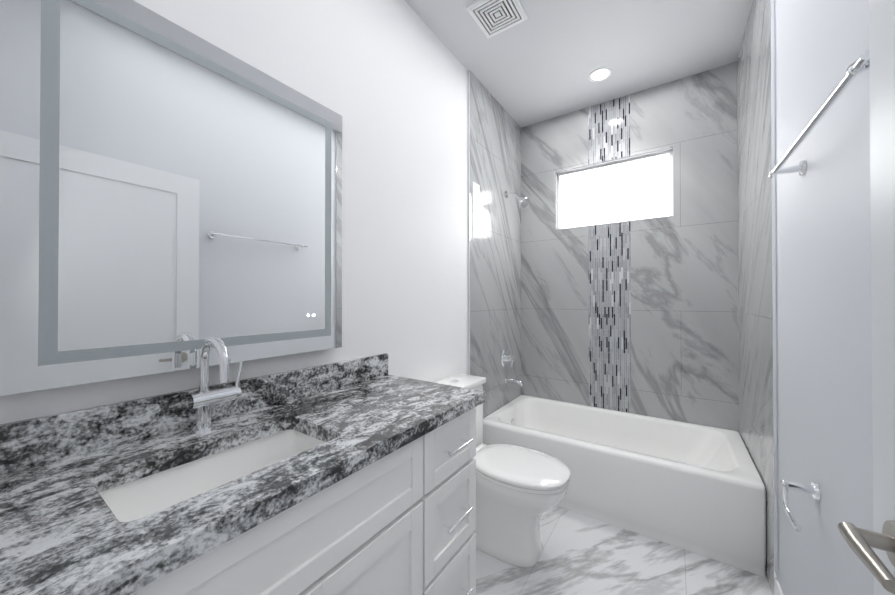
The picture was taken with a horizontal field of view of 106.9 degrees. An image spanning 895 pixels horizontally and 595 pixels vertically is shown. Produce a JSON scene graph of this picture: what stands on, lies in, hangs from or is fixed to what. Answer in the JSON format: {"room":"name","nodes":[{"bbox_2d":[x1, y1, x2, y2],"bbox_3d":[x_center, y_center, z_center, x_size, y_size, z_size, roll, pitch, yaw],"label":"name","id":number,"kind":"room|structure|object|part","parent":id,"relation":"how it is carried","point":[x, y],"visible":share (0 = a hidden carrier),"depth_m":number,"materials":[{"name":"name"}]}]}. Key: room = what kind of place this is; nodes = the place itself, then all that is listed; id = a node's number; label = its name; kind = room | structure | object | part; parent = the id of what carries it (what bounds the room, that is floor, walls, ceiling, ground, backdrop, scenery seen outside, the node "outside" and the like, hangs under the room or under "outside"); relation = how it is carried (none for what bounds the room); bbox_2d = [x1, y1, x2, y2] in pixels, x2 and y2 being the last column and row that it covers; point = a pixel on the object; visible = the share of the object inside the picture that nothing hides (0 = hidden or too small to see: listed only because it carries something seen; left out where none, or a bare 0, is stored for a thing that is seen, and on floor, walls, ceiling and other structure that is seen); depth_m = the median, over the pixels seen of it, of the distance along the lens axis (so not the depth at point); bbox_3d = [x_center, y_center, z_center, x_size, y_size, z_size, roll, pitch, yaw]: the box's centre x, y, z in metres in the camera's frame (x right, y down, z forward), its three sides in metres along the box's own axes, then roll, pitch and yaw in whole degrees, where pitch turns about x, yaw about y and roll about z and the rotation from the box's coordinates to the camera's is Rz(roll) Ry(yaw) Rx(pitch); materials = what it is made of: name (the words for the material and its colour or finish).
{"room":"bathroom","nodes":[
{"label":"bathroom","id":0,"kind":"room"},
{"bbox_2d":[0,0,467,423],"bbox_3d":[-0.210,-0.132,1.857,0.120,2.850,3.340,0,0,34],"label":"wall","id":1,"kind":"structure","parent":0,"point":[387,80],"depth_m":1.58,"materials":[{"name":"white paint"}]},
{"bbox_2d":[0,0,341,395],"bbox_3d":[-0.681,-0.272,1.020,0.043,0.942,0.832,0,0,34],"label":"mirror","id":2,"kind":"object","parent":1,"relation":"attached to","point":[170,196],"visible":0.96,"depth_m":0.85,"materials":[{"name":"clear glass"}]},
{"bbox_2d":[0,353,387,475],"bbox_3d":[-0.649,0.317,1.082,0.020,0.102,1.265,0,0,34],"label":"backsplash","id":3,"kind":"structure","parent":1,"relation":"attached to","point":[28,443],"depth_m":0.85,"materials":[{"name":"grey stone"}]},
{"bbox_2d":[468,70,469,374],"bbox_3d":[0.148,-0.130,2.264,0.012,2.850,0.004,0,0,34],"label":"trim","id":4,"kind":"structure","parent":1,"relation":"attached to","point":[469,222],"depth_m":2.27,"materials":[{"name":"silver metal"}]},
{"bbox_2d":[470,71,520,418],"bbox_3d":[0.407,-0.127,2.645,0.012,2.850,0.918,0,0,34],"label":"wall tile","id":5,"kind":"structure","parent":1,"relation":"attached to","point":[495,249],"depth_m":2.58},
{"bbox_2d":[473,182,479,239],"bbox_3d":[0.203,-0.609,2.335,0.002,0.390,0.100,0,0,34],"label":"window reflection","id":6,"kind":"object","parent":5,"relation":"attached to","point":[476,210],"visible":1,"depth_m":2.34,"materials":[{"name":"white"}]},
{"bbox_2d":[502,348,514,367],"bbox_3d":[0.515,0.498,2.715,0.082,0.164,0.164,0,0,34],"label":"tub valve","id":7,"kind":"object","parent":5,"relation":"attached to","point":[507,358],"visible":0.98,"depth_m":2.70,"materials":[{"name":"silver metal"}]},
{"bbox_2d":[504,377,523,386],"bbox_3d":[0.545,0.686,2.692,0.155,0.070,0.064,0,0,34],"label":"tub spout","id":8,"kind":"object","parent":5,"relation":"attached to","point":[519,383],"visible":1,"depth_m":2.68,"materials":[{"name":"silver metal"}]},
{"bbox_2d":[504,191,529,207],"bbox_3d":[0.561,-0.799,2.681,0.206,0.166,0.099,0,0,34],"label":"shower head","id":9,"kind":"object","parent":5,"relation":"attached to","point":[524,202],"visible":1,"depth_m":2.65},
{"bbox_2d":[405,0,752,127],"bbox_3d":[0.467,-1.590,1.405,1.820,0.060,3.340,0,0,34],"label":"ceiling","id":10,"kind":"structure","parent":0,"point":[544,60],"depth_m":2.06,"materials":[{"name":"white paint"}]},
{"bbox_2d":[466,0,527,37],"bbox_3d":[0.273,-1.548,1.809,0.248,0.018,0.248,0,0,34],"label":"ceiling vent","id":11,"kind":"object","parent":10,"relation":"in","point":[491,18],"visible":1,"depth_m":1.81,"materials":[{"name":"white"}]},
{"bbox_2d":[588,67,611,81],"bbox_3d":[1.062,-1.551,2.313,0.150,0.006,0.150,0,0,34],"label":"recessed light","id":12,"kind":"object","parent":10,"relation":"in","point":[599,74],"visible":1,"depth_m":2.31,"materials":[{"name":"white"}]},
{"bbox_2d":[476,505,771,594],"bbox_3d":[0.467,1.320,1.386,1.820,0.060,3.340,0,0,34],"label":"floor","id":13,"kind":"structure","parent":0,"point":[581,554],"depth_m":1.58,"materials":[{"name":"stone"}]},
{"bbox_2d":[112,400,485,594],"bbox_3d":[-0.436,0.847,0.910,0.562,0.880,1.225,0,0,34],"label":"bathroom vanity","id":14,"kind":"object","parent":13,"relation":"on","point":[356,476],"depth_m":0.83,"materials":[{"name":"painted wood"},{"name":"granite"},{"name":"chrome"}]},
{"bbox_2d":[0,376,485,594],"bbox_3d":[-0.432,0.387,0.934,0.545,0.040,1.265,0,0,34],"label":"countertop","id":15,"kind":"structure","parent":14,"relation":"on","point":[61,533],"depth_m":0.65,"materials":[{"name":"grey stone"}]},
{"bbox_2d":[184,336,243,435],"bbox_3d":[-0.609,0.235,0.917,0.162,0.264,0.132,0,0,34],"label":"faucet","id":16,"kind":"object","parent":15,"relation":"on","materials":[{"name":"silver metal"}]},
{"bbox_2d":[104,424,327,519],"bbox_3d":[-0.504,0.466,0.781,0.300,0.144,0.474,0,0,34],"label":"sink","id":17,"kind":"object","parent":15,"relation":"in","point":[145,491],"depth_m":0.84,"materials":[{"name":"white ceramic"}]},
{"bbox_2d":[434,374,569,567],"bbox_3d":[0.260,0.885,1.761,0.734,0.815,0.412,0,0,34],"label":"toilet","id":18,"kind":"object","parent":13,"relation":"on","point":[520,491],"visible":0.71,"depth_m":1.62,"materials":[{"name":"white ceramic"}]},
{"bbox_3d":[0.040,0.697,1.911,0.203,0.423,0.410,0,0,34],"label":"tank","id":19,"kind":"part","parent":18,"relation":"part of","materials":[{"name":"white ceramic"}]},
{"bbox_3d":[0.358,0.868,1.717,0.521,0.050,0.374,0,0,34],"label":"seat","id":20,"kind":"part","parent":18,"relation":"part of","materials":[{"name":"white plastic"}]},
{"bbox_2d":[483,395,765,576],"bbox_3d":[1.066,1.085,2.265,1.493,0.420,0.786,0,0,34],"label":"bathtub","id":21,"kind":"object","parent":13,"relation":"on","point":[696,489],"visible":0.81,"depth_m":1.88,"materials":[{"name":"white ceramic"}]},
{"bbox_2d":[775,0,873,594],"bbox_3d":[1.144,-0.138,0.933,0.120,2.850,3.340,0,0,34],"label":"wall","id":22,"kind":"structure","parent":0,"point":[824,330],"depth_m":0.97,"materials":[{"name":"white paint"}]},
{"bbox_2d":[737,0,773,594],"bbox_3d":[1.652,-0.133,1.795,0.012,2.850,0.918,0,0,34],"label":"wall tile","id":23,"kind":"structure","parent":22,"relation":"attached to","point":[754,248],"depth_m":1.68,"materials":[{"name":"grey tile"}]},
{"bbox_2d":[770,0,777,594],"bbox_3d":[1.392,-0.135,1.415,0.012,2.850,0.004,0,0,34],"label":"trim","id":24,"kind":"structure","parent":22,"relation":"attached to","point":[774,300],"depth_m":1.41,"materials":[{"name":"silver metal"}]},
{"bbox_2d":[775,579,783,594],"bbox_3d":[0.812,1.234,0.555,0.012,0.100,2.054,0,0,34],"label":"baseboard","id":25,"kind":"structure","parent":22,"relation":"attached to","point":[778,590],"depth_m":1.37,"materials":[{"name":"white"}]},
{"bbox_2d":[780,480,819,531],"bbox_3d":[1.057,0.612,0.979,0.081,0.092,0.196,0,0,34],"label":"paper holder","id":26,"kind":"object","parent":22,"relation":"attached to","point":[813,489],"visible":1,"depth_m":1.02,"materials":[{"name":"silver metal"}]},
{"bbox_2d":[769,50,868,177],"bbox_3d":[0.976,-0.434,0.871,0.084,0.052,0.705,0,0,34],"label":"towel rail","id":27,"kind":"object","parent":22,"relation":"attached to","point":[860,64],"visible":0.94,"depth_m":0.77,"materials":[{"name":"silver metal"}]},
{"bbox_2d":[838,0,894,594],"bbox_3d":[0.460,0.253,0.169,0.150,2.033,0.910,0,0,34],"label":"door","id":28,"kind":"structure","parent":22,"relation":"in","point":[879,562],"depth_m":0.52,"materials":[{"name":"white"}]},
{"bbox_3d":[0.641,0.358,0.434,0.150,0.068,0.154,0,0,34],"label":"handle","id":29,"kind":"part","parent":28,"relation":"part of","materials":[{"name":"grey metal"}]},
{"bbox_3d":[1.341,-0.127,2.675,1.520,2.850,0.160,0,0,34],"label":"wall","id":30,"kind":"structure","parent":0,"visible":0},
{"bbox_2d":[555,147,672,229],"bbox_3d":[1.302,-0.832,2.662,0.840,0.504,0.084,0,0,34],"label":"window","id":31,"kind":"structure","parent":30,"relation":"in","point":[634,187],"depth_m":2.65,"materials":[{"name":"white glass"}]},
{"bbox_2d":[521,62,738,431],"bbox_3d":[1.306,-0.127,2.625,1.520,2.850,0.062,0,0,34],"label":"wall tile","id":32,"kind":"structure","parent":30,"relation":"attached to","point":[639,317],"depth_m":2.48,"materials":[{"name":"tile"}]}
]}

